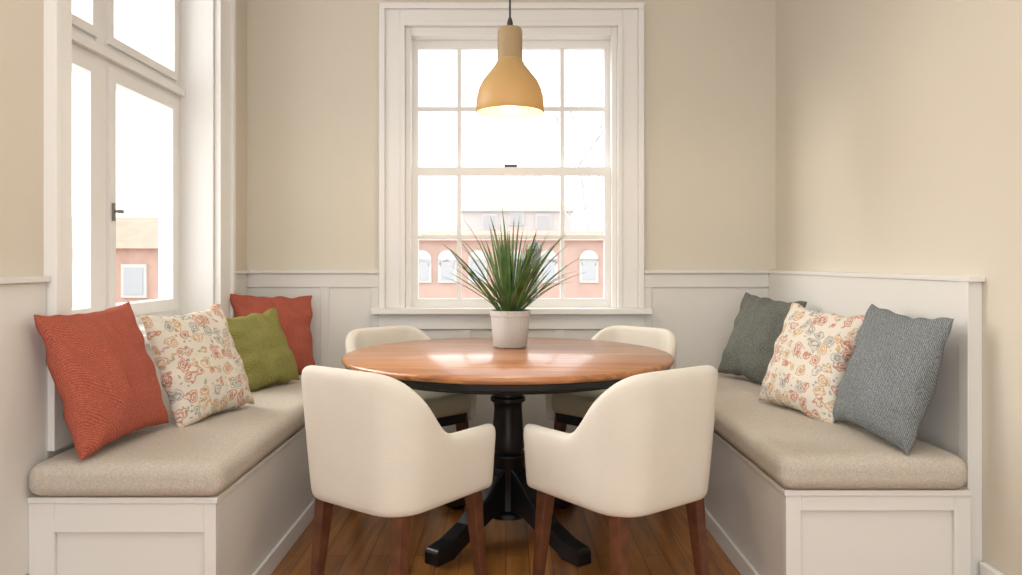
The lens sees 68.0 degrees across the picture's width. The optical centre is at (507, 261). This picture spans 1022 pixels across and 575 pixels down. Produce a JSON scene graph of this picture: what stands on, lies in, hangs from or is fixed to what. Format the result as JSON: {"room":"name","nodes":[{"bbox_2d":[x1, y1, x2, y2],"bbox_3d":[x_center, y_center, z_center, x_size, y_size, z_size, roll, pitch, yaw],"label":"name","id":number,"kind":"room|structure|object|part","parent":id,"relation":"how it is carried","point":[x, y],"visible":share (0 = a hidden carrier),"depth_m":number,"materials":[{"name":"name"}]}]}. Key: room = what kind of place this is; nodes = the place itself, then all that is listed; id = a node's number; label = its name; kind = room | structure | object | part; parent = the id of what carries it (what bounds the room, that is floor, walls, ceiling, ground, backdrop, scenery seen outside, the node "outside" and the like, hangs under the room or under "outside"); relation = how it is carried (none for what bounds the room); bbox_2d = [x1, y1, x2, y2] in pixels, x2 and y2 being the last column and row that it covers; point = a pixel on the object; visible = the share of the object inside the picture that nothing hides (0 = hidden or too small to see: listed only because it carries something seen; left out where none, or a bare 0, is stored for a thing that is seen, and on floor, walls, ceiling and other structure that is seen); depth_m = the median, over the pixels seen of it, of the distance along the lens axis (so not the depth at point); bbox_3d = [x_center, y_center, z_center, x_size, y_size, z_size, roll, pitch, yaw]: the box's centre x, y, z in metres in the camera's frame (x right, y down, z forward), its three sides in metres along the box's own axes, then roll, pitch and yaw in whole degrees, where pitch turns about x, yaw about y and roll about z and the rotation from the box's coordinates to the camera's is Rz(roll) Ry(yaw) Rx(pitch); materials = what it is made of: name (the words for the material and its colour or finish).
{"room":"dining room","nodes":[
{"label":"dining room","id":0,"kind":"room"},
{"bbox_2d":[0,0,246,574],"bbox_3d":[-1.525,-0.325,1.230,0.250,2.850,5.660,0,0,0],"label":"wall","id":1,"kind":"structure","parent":0,"point":[21,21],"depth_m":2.21,"materials":[{"name":"beige paint"}]},
{"bbox_2d":[47,366,72,450],"bbox_3d":[-1.377,0.425,2.330,0.022,0.290,0.100,0,0,0],"label":"trim","id":2,"kind":"structure","parent":1,"relation":"attached to","point":[59,436],"depth_m":2.29,"materials":[{"name":"white paint"}]},
{"bbox_2d":[0,270,249,574],"bbox_3d":[-1.385,0.572,1.208,0.030,1.057,5.615,0,0,0],"label":"wainscoting","id":3,"kind":"structure","parent":1,"relation":"attached to","point":[23,366],"depth_m":2.16,"materials":[{"name":"white paint"}]},
{"bbox_2d":[43,0,235,344],"bbox_3d":[-1.502,-0.675,3.025,0.295,1.970,1.490,0,0,0],"label":"window","id":4,"kind":"structure","parent":1,"relation":"in","point":[193,90],"depth_m":3.27,"materials":[{"name":"white paint"}]},
{"bbox_3d":[-1.528,-0.195,2.966,0.030,0.070,0.038,0,0,0],"label":"handle","id":5,"kind":"part","parent":4,"relation":"part of","materials":[{"name":"silver metal"}]},
{"bbox_3d":[-1.577,-0.635,2.993,0.067,1.710,1.089,0,0,0],"label":"casement sashes","id":6,"kind":"part","parent":4,"relation":"part of","materials":[{"name":"white wood"}]},
{"bbox_2d":[271,504,740,574],"bbox_3d":[-0.007,1.150,1.330,3.285,0.100,5.860,0,0,0],"label":"floor","id":7,"kind":"structure","parent":0,"point":[359,542],"depth_m":2.93,"materials":[{"name":"brown wood"}]},
{"bbox_2d":[27,374,314,574],"bbox_3d":[-1.104,0.832,3.095,0.568,0.537,1.870,0,0,0],"label":"bench","id":8,"kind":"object","parent":7,"relation":"on","point":[228,491],"visible":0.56,"depth_m":2.21,"materials":[{"name":"white paint"}]},
{"bbox_2d":[34,301,168,459],"bbox_3d":[-1.257,0.352,2.384,0.195,0.433,0.456,0,0,9],"label":"throw pillow","id":9,"kind":"object","parent":8,"relation":"on","point":[100,367],"visible":1,"depth_m":2.28,"materials":[{"name":"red fabric"}]},
{"bbox_3d":[-1.113,0.689,3.107,0.549,0.018,1.846,0,0,0],"label":"lid","id":10,"kind":"part","parent":8,"relation":"part of","materials":[{"name":"white paint"}]},
{"bbox_2d":[29,374,304,495],"bbox_3d":[-1.103,0.621,3.090,0.566,0.116,1.860,0,0,0],"label":"seat cushion","id":11,"kind":"object","parent":8,"relation":"on","point":[213,455],"depth_m":2.29,"materials":[{"name":"beige fabric"}]},
{"bbox_2d":[141,304,253,427],"bbox_3d":[-1.132,0.374,2.799,0.211,0.417,0.446,0,0,20],"label":"throw pillow","id":12,"kind":"object","parent":8,"relation":"on","point":[200,366],"visible":0.98,"depth_m":2.70,"materials":[{"name":"fabric"}]},
{"bbox_2d":[226,308,299,391],"bbox_3d":[-1.129,0.400,3.430,0.206,0.362,0.372,0,0,21],"label":"throw pillow","id":13,"kind":"object","parent":8,"relation":"on","point":[260,341],"visible":0.77,"depth_m":3.38,"materials":[{"name":"green fabric"}]},
{"bbox_2d":[230,293,314,373],"bbox_3d":[-1.173,0.365,3.796,0.424,0.424,0.204,0,0,-28],"label":"throw pillow","id":14,"kind":"object","parent":8,"relation":"on","point":[295,315],"visible":0.5,"depth_m":3.80,"materials":[{"name":"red fabric"}]},
{"bbox_3d":[-0.839,1.065,3.110,0.012,0.070,1.840,0,0,0],"label":"skirting","id":15,"kind":"part","parent":8,"relation":"part of","materials":[{"name":"white paint"}]},
{"bbox_2d":[301,365,495,574],"bbox_3d":[-0.358,0.710,2.451,0.505,0.781,0.516,0,0,37],"label":"dining chair","id":16,"kind":"object","parent":7,"relation":"on","point":[375,447],"visible":1,"depth_m":2.23,"materials":[{"name":"beige fabric"}]},
{"bbox_3d":[-0.597,0.920,2.425,0.054,0.360,0.066,0,0,37],"label":"leg","id":17,"kind":"part","parent":16,"relation":"part of","materials":[{"name":"brown wood"}]},
{"bbox_3d":[-0.318,0.920,2.215,0.054,0.360,0.066,0,0,37],"label":"leg","id":18,"kind":"part","parent":16,"relation":"part of","materials":[{"name":"brown wood"}]},
{"bbox_3d":[-0.107,0.920,2.495,0.054,0.360,0.066,0,0,37],"label":"leg","id":19,"kind":"part","parent":16,"relation":"part of","materials":[{"name":"brown wood"}]},
{"bbox_2d":[345,325,476,431],"bbox_3d":[-0.462,0.710,3.563,0.505,0.781,0.516,0,0,-44],"label":"dining chair","id":20,"kind":"object","parent":7,"relation":"on","point":[449,409],"visible":0.31,"depth_m":3.54,"materials":[{"name":"beige fabric"}]},
{"bbox_2d":[412,389,470,417],"bbox_3d":[-0.435,0.649,3.534,0.360,0.098,0.437,0,0,-44],"label":"seat cushion","id":21,"kind":"object","parent":20,"relation":"on","point":[443,405],"depth_m":3.42,"materials":[{"name":"beige fabric"}]},
{"bbox_3d":[-0.456,0.724,3.556,0.392,0.048,0.408,0,0,-44],"label":"seat","id":22,"kind":"part","parent":20,"relation":"part of","materials":[{"name":"black paint"}]},
{"bbox_3d":[-0.208,0.920,3.550,0.054,0.360,0.066,0,0,-44],"label":"leg","id":23,"kind":"part","parent":20,"relation":"part of","materials":[{"name":"brown wood"}]},
{"bbox_2d":[342,337,673,566],"bbox_3d":[0.000,0.737,3.100,1.332,0.727,1.332,0,0,0],"label":"round pedestal table","id":24,"kind":"object","parent":7,"relation":"on","point":[451,365],"visible":0.89,"depth_m":2.88,"materials":[{"name":"brown wood"}]},
{"bbox_2d":[441,210,584,347],"bbox_3d":[0.019,0.063,3.361,0.625,0.620,0.586,0,0,19],"label":"potted plant","id":25,"kind":"object","parent":24,"relation":"on","point":[509,320],"visible":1,"depth_m":3.29,"materials":[{"name":"green plant"}]},
{"bbox_3d":[0.010,0.292,3.330,0.180,0.161,0.180,0,0,0],"label":"pot","id":26,"kind":"part","parent":25,"relation":"part of","materials":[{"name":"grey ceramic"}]},
{"bbox_2d":[545,325,676,432],"bbox_3d":[0.492,0.710,3.563,0.505,0.781,0.516,0,0,44],"label":"dining chair","id":27,"kind":"object","parent":7,"relation":"on","point":[564,409],"visible":0.31,"depth_m":3.54,"materials":[{"name":"beige fabric"}]},
{"bbox_3d":[0.238,0.920,3.550,0.054,0.360,0.066,0,0,44],"label":"leg","id":28,"kind":"part","parent":27,"relation":"part of","materials":[{"name":"brown wood"}]},
{"bbox_3d":[0.486,0.724,3.556,0.392,0.048,0.408,0,0,44],"label":"seat","id":29,"kind":"part","parent":27,"relation":"part of","materials":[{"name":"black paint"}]},
{"bbox_2d":[552,389,606,417],"bbox_3d":[0.465,0.649,3.534,0.360,0.098,0.437,0,0,44],"label":"seat cushion","id":30,"kind":"object","parent":27,"relation":"on","point":[576,404],"depth_m":3.42,"materials":[{"name":"beige fabric"}]},
{"bbox_2d":[523,365,717,574],"bbox_3d":[0.368,0.710,2.451,0.505,0.781,0.516,0,0,-37],"label":"dining chair","id":31,"kind":"object","parent":7,"relation":"on","point":[643,447],"visible":1,"depth_m":2.23,"materials":[{"name":"beige fabric"}]},
{"bbox_3d":[0.117,0.920,2.495,0.054,0.360,0.066,0,0,-37],"label":"leg","id":32,"kind":"part","parent":31,"relation":"part of","materials":[{"name":"brown wood"}]},
{"bbox_3d":[0.328,0.920,2.215,0.054,0.360,0.066,0,0,-37],"label":"leg","id":33,"kind":"part","parent":31,"relation":"part of","materials":[{"name":"brown wood"}]},
{"bbox_3d":[0.607,0.920,2.425,0.054,0.360,0.066,0,0,-37],"label":"leg","id":34,"kind":"part","parent":31,"relation":"part of","materials":[{"name":"brown wood"}]},
{"bbox_2d":[704,372,971,574],"bbox_3d":[1.094,0.831,3.130,0.578,0.538,1.800,0,0,0],"label":"bench","id":35,"kind":"object","parent":7,"relation":"on","point":[790,492],"visible":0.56,"depth_m":2.27,"materials":[{"name":"white paint"}]},
{"bbox_3d":[0.824,1.065,3.145,0.012,0.070,1.770,0,0,0],"label":"skirting","id":36,"kind":"part","parent":35,"relation":"part of","materials":[{"name":"white paint"}]},
{"bbox_2d":[718,292,806,383],"bbox_3d":[1.187,0.363,3.569,0.208,0.426,0.448,0,0,-20],"label":"throw pillow","id":37,"kind":"object","parent":35,"relation":"on","point":[748,352],"visible":0.73,"depth_m":3.52,"materials":[{"name":"grey fabric"}]},
{"bbox_2d":[758,303,864,423],"bbox_3d":[1.143,0.375,2.859,0.207,0.422,0.443,0,0,-17],"label":"throw pillow","id":38,"kind":"object","parent":35,"relation":"on","point":[813,349],"visible":0.85,"depth_m":2.78,"materials":[{"name":"fabric"}]},
{"bbox_2d":[714,372,966,488],"bbox_3d":[1.088,0.621,3.125,0.566,0.117,1.790,0,0,0],"label":"seat cushion","id":39,"kind":"object","parent":35,"relation":"on","point":[790,449],"depth_m":2.34,"materials":[{"name":"beige fabric"}]},
{"bbox_3d":[1.103,0.689,3.142,0.559,0.018,1.776,0,0,0],"label":"lid","id":40,"kind":"part","parent":35,"relation":"part of","materials":[{"name":"white paint"}]},
{"bbox_2d":[833,304,953,454],"bbox_3d":[1.234,0.362,2.460,0.206,0.430,0.445,0,0,-3],"label":"throw pillow","id":41,"kind":"object","parent":35,"relation":"on","point":[888,385],"visible":1,"depth_m":2.35,"materials":[{"name":"grey fabric"}]},
{"bbox_2d":[247,0,775,307],"bbox_3d":[-0.007,-0.325,4.160,3.285,2.850,0.200,0,0,0],"label":"wall","id":42,"kind":"structure","parent":0,"point":[313,65],"depth_m":4.06,"materials":[{"name":"beige paint"}]},
{"bbox_2d":[246,270,378,368],"bbox_3d":[-1.043,0.572,4.037,0.714,1.057,0.045,0,0,0],"label":"trim","id":43,"kind":"structure","parent":42,"relation":"attached to","point":[342,301],"depth_m":4.04,"materials":[{"name":"white paint"}]},
{"bbox_2d":[419,329,601,432],"bbox_3d":[0.019,0.730,4.046,1.410,0.740,0.028,0,0,0],"label":"trim","id":44,"kind":"structure","parent":42,"relation":"attached to","point":[534,406],"depth_m":4.04,"materials":[{"name":"white paint"}]},
{"bbox_2d":[371,3,652,328],"bbox_3d":[0.020,-0.510,4.112,1.480,1.736,0.275,0,0,0],"label":"window","id":45,"kind":"structure","parent":42,"relation":"in","point":[622,24],"depth_m":4.03,"materials":[{"name":"white paint"}]},
{"bbox_2d":[504,164,516,166],"bbox_3d":[0.015,-0.522,4.122,0.070,0.015,0.025,0,0,0],"label":"sash lock","id":46,"kind":"object","parent":45,"relation":"attached to","point":[505,165],"visible":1,"depth_m":4.11,"materials":[{"name":"grey metal"}]},
{"bbox_3d":[0.018,-0.134,4.122,1.079,0.763,0.035,0,0,0],"label":"lower sash","id":47,"kind":"part","parent":45,"relation":"part of","materials":[{"name":"white wood"}]},
{"bbox_3d":[0.018,-0.845,4.162,1.079,0.740,0.035,0,0,0],"label":"upper sash","id":48,"kind":"part","parent":45,"relation":"part of","materials":[{"name":"white wood"}]},
{"bbox_2d":[644,270,768,371],"bbox_3d":[1.057,0.572,4.037,0.666,1.057,0.045,0,0,0],"label":"wainscoting","id":49,"kind":"structure","parent":42,"relation":"attached to","point":[701,308],"depth_m":4.04,"materials":[{"name":"white paint"}]},
{"bbox_2d":[776,0,1021,574],"bbox_3d":[1.535,-0.325,1.230,0.200,2.850,5.660,0,0,0],"label":"wall","id":50,"kind":"structure","parent":0,"point":[899,122],"depth_m":2.63,"materials":[{"name":"beige paint"}]},
{"bbox_2d":[768,270,984,574],"bbox_3d":[1.410,0.572,3.167,0.050,1.057,1.785,0,0,0],"label":"wainscoting","id":51,"kind":"structure","parent":50,"relation":"attached to","point":[951,422],"depth_m":2.40,"materials":[{"name":"white paint"}]},
{"bbox_2d":[980,562,1004,574],"bbox_3d":[1.422,1.000,0.338,0.026,0.200,3.875,0,0,0],"label":"baseboard","id":52,"kind":"structure","parent":50,"relation":"attached to","point":[985,569],"depth_m":2.24,"materials":[{"name":"white paint"}]},
{"bbox_3d":[-0.008,-1.800,1.330,3.285,0.100,5.860,0,0,0],"label":"ceiling","id":53,"kind":"structure","parent":0,"visible":0},
{"bbox_2d":[476,0,543,118],"bbox_3d":[0.008,-1.181,3.100,0.279,1.138,0.279,0,0,0],"label":"pendant lamp","id":54,"kind":"object","parent":53,"relation":"hanging from","point":[509,90],"visible":1,"depth_m":3.03,"materials":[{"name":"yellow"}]},
{"bbox_3d":[0.008,-0.722,3.100,0.279,0.220,0.279,0,0,0],"label":"lamp shade","id":55,"kind":"part","parent":54,"relation":"part of","materials":[{"name":"brown"}]},
{"bbox_3d":[0.008,-1.351,3.100,0.008,0.758,0.008,0,0,0],"label":"cord","id":56,"kind":"part","parent":54,"relation":"part of","materials":[{"name":"grey metal"}]},
{"bbox_3d":[0.008,-0.673,3.100,0.058,0.098,0.058,0,0,0],"label":"bulb","id":57,"kind":"part","parent":54,"relation":"part of","materials":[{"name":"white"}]},
{"label":"outside","id":58,"kind":"structure","parent":0,"visible":0},
{"bbox_3d":[-15.000,4.700,63.000,150.000,0.200,114.000,0,0,0],"label":"ground","id":59,"kind":"structure","parent":58,"visible":0},
{"bbox_2d":[72,248,157,307],"bbox_3d":[-15.000,2.050,32.000,7.000,5.100,8.000,0,0,0],"label":"wall","id":60,"kind":"structure","parent":59,"relation":"on","point":[149,256],"depth_m":28.00,"materials":[{"name":"brick"}]},
{"bbox_2d":[72,264,147,297],"bbox_3d":[-15.150,0.700,27.950,3.640,1.240,0.100,0,0,0],"label":"window","id":61,"kind":"structure","parent":60,"relation":"in","point":[145,266],"depth_m":27.90,"materials":[{"name":"white wood"}]},
{"bbox_2d":[72,217,157,247],"bbox_3d":[-15.000,-1.200,32.000,7.400,1.400,8.600,0,0,0],"label":"roof","id":62,"kind":"structure","parent":60,"relation":"on","point":[131,232],"depth_m":29.72,"materials":[{"name":"tile"}]},
{"bbox_2d":[124,267,142,294],"bbox_3d":[-15.150,0.700,27.895,3.400,1.000,0.050,0,0,0],"label":"window panes","id":63,"kind":"structure","parent":60,"relation":"in","point":[133,276],"depth_m":27.87,"materials":[{"name":"glass"}]},
{"bbox_2d":[426,225,461,230],"bbox_3d":[-15.000,-0.703,112.000,150.000,10.606,14.000,0,0,0],"label":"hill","id":64,"kind":"structure","parent":59,"relation":"on","point":[454,227],"depth_m":111.78,"materials":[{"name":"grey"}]},
{"bbox_2d":[419,241,603,297],"bbox_3d":[0.000,1.875,34.000,26.000,5.450,8.000,0,0,0],"label":"wall","id":65,"kind":"structure","parent":59,"relation":"on","point":[572,252],"depth_m":30.00,"materials":[{"name":"paint"}]},
{"bbox_2d":[419,250,430,264],"bbox_3d":[-3.400,-0.100,29.950,0.740,0.740,0.100,0,0,0],"label":"arch","id":66,"kind":"object","parent":65,"relation":"attached to","point":[423,254],"visible":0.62,"depth_m":29.90,"materials":[{"name":"grey"}]},
{"bbox_2d":[438,250,456,264],"bbox_3d":[-2.400,-0.100,29.950,0.740,0.740,0.100,0,0,0],"label":"arch","id":67,"kind":"object","parent":65,"relation":"attached to","point":[446,254],"visible":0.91,"depth_m":29.90,"materials":[{"name":"grey"}]},
{"bbox_2d":[468,250,486,265],"bbox_3d":[-1.200,-0.100,29.950,0.740,0.740,0.100,0,0,0],"label":"arch","id":68,"kind":"object","parent":65,"relation":"attached to","point":[479,253],"visible":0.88,"depth_m":29.90,"materials":[{"name":"grey"}]},
{"bbox_2d":[419,262,594,279],"bbox_3d":[-0.100,0.350,29.895,7.100,0.700,0.050,0,0,0],"label":"window panes","id":69,"kind":"structure","parent":65,"relation":"in","point":[447,271],"depth_m":29.87,"materials":[{"name":"glass"}]},
{"bbox_2d":[419,259,597,282],"bbox_3d":[-0.100,0.350,29.950,7.340,0.940,0.100,0,0,0],"label":"window","id":70,"kind":"structure","parent":65,"relation":"in","point":[429,280],"depth_m":29.90,"materials":[{"name":"white wood"}]},
{"bbox_2d":[419,231,603,240],"bbox_3d":[0.000,-1.125,34.000,26.400,0.550,8.600,0,0,0],"label":"roof","id":71,"kind":"structure","parent":65,"relation":"on","point":[420,232],"depth_m":32.67,"materials":[{"name":"tile"}]},
{"bbox_2d":[540,250,557,264],"bbox_3d":[1.600,-0.100,29.950,0.740,0.740,0.100,0,0,0],"label":"arch","id":72,"kind":"object","parent":65,"relation":"attached to","point":[552,254],"visible":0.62,"depth_m":29.90,"materials":[{"name":"grey"}]},
{"bbox_2d":[580,250,597,265],"bbox_3d":[3.200,-0.100,29.950,0.740,0.740,0.100,0,0,0],"label":"arch","id":73,"kind":"object","parent":65,"relation":"attached to","point":[588,254],"visible":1,"depth_m":29.90,"materials":[{"name":"grey"}]},
{"bbox_2d":[461,176,573,230],"bbox_3d":[0.500,-0.250,51.900,6.900,9.700,14.200,0,0,0],"label":"building","id":74,"kind":"structure","parent":59,"relation":"on","point":[515,197],"depth_m":44.87,"materials":[{"name":"grey"}]},
{"bbox_2d":[464,50,603,230],"bbox_3d":[3.818,-5.011,35.008,10.813,19.236,14.166,0,0,-27],"label":"bare tree","id":75,"kind":"object","parent":59,"relation":"on","point":[543,75],"visible":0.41,"depth_m":36.50,"materials":[{"name":"grey plant"}]},
{"bbox_2d":[527,239,542,297],"bbox_3d":[0.460,2.100,13.000,0.280,5.000,0.242,0,0,0],"label":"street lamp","id":76,"kind":"object","parent":59,"relation":"on","point":[535,240],"visible":0.16,"depth_m":12.94,"materials":[{"name":"grey metal"}]}
]}

